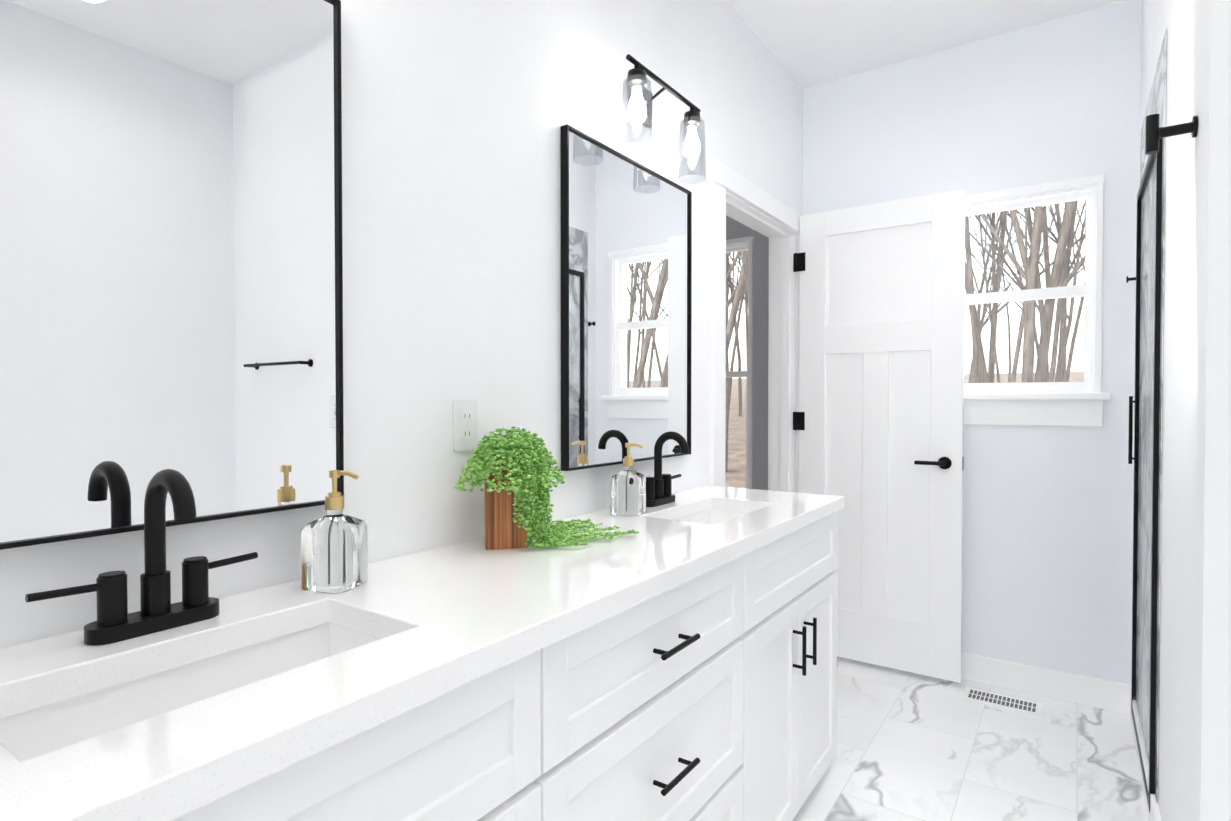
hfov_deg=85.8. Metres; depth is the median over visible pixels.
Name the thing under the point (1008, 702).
floor vent
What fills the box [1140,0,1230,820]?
wall
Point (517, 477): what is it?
potted plant
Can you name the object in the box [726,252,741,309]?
tree
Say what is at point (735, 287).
tree
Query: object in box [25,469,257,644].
faucet
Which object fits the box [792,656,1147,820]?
floor
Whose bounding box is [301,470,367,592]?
soap dispenser
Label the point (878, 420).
door
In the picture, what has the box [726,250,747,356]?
tree
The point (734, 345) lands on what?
tree
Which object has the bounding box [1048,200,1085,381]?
tree
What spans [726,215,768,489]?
wall
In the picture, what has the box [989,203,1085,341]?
tree
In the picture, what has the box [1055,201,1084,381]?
tree
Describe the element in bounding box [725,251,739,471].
tree
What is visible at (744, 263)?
tree
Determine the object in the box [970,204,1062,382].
tree
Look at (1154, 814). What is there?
baseboard
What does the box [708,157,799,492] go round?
door frame
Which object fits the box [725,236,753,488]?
window
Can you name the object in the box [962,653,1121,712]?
baseboard
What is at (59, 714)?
sink
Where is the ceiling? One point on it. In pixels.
(808, 43)
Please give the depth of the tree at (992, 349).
13.69 m
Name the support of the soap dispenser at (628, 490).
on the countertop
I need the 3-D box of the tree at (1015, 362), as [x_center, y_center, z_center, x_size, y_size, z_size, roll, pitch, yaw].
[5.685,-6.748,10.081,10.157,16.005,8.918,1,1,35]
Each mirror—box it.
[0,0,343,549]
[561,124,691,470]
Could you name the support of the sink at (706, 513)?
in the countertop
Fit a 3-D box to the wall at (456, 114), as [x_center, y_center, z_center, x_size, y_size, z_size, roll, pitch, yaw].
[-0.061,-0.197,2.005,0.120,2.800,5.520,1,1,35]
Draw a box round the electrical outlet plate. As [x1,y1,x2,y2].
[453,400,477,450]
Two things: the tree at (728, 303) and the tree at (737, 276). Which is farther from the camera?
the tree at (737, 276)
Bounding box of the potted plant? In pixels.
[454,426,638,549]
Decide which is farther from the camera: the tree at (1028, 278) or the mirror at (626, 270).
the tree at (1028, 278)
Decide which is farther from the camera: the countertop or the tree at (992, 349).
the tree at (992, 349)
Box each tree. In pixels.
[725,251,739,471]
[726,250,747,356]
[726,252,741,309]
[726,261,728,323]
[726,278,747,304]
[728,250,745,311]
[728,253,741,415]
[729,254,747,370]
[729,288,744,408]
[740,250,747,295]
[964,213,1018,308]
[965,203,1058,382]
[965,216,978,382]
[965,260,987,382]
[968,203,1063,382]
[969,201,1083,382]
[969,208,1048,381]
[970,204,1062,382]
[971,206,1082,355]
[973,206,1053,382]
[980,206,1041,382]
[984,209,1084,382]
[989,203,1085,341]
[1017,204,1066,381]
[1034,201,1084,381]
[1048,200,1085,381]
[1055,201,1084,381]
[1064,203,1085,381]
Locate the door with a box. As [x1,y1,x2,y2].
[793,189,964,682]
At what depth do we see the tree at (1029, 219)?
17.44 m
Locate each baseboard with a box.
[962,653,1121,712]
[1122,683,1161,820]
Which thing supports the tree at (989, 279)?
on the ground
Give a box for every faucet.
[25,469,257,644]
[646,431,688,506]
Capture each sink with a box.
[0,614,379,749]
[672,506,747,521]
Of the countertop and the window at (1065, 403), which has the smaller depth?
the countertop
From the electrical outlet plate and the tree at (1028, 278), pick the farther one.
the tree at (1028, 278)
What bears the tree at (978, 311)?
on the ground
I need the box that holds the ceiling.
[726,0,1124,88]
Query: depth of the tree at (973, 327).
10.90 m
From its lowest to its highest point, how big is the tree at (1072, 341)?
27.056 m
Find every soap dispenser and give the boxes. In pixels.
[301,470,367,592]
[611,443,645,515]
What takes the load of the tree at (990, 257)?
on the ground
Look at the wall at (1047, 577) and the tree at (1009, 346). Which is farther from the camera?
the tree at (1009, 346)
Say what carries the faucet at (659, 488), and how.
on the countertop
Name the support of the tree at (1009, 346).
on the ground
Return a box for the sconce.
[621,54,705,183]
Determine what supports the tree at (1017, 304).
on the ground
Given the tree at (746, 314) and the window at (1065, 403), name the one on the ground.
the tree at (746, 314)
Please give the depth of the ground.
19.69 m
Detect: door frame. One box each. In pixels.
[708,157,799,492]
[1128,28,1166,811]
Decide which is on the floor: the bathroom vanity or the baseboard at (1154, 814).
the bathroom vanity
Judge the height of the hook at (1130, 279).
0.030 m
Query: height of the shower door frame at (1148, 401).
2.250 m
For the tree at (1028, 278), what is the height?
16.724 m
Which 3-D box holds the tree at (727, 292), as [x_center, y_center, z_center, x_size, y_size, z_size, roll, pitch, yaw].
[1.898,-12.909,15.969,16.215,27.824,17.538,1,1,35]
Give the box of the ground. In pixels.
[725,372,1083,488]
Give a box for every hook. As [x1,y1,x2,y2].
[1126,276,1135,282]
[1145,114,1197,154]
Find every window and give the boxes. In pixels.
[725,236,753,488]
[964,174,1110,426]
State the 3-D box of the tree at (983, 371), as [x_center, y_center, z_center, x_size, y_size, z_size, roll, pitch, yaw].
[5.082,-8.395,13.723,16.627,18.623,12.096,1,1,35]
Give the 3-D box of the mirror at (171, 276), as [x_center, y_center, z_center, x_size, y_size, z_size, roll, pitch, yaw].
[-0.704,-0.286,0.949,0.024,0.920,0.673,1,1,35]
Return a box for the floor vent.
[962,687,1043,716]
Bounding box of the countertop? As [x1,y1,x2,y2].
[0,486,844,820]
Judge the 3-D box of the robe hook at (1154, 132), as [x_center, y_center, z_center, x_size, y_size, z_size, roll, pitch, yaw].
[1.147,-0.577,1.368,0.081,0.076,0.042,1,1,35]
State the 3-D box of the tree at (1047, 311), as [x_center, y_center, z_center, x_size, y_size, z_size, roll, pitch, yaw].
[5.146,-6.366,7.092,10.106,15.499,8.752,1,1,35]
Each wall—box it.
[0,0,802,647]
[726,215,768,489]
[803,0,1141,684]
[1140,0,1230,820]
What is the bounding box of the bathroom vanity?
[140,506,843,820]
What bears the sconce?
attached to the wall at (456, 114)
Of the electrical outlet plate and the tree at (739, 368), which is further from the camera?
the tree at (739, 368)
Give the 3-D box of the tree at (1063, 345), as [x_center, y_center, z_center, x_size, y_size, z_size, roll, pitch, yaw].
[10.303,-7.891,17.507,12.840,16.773,13.867,1,1,35]

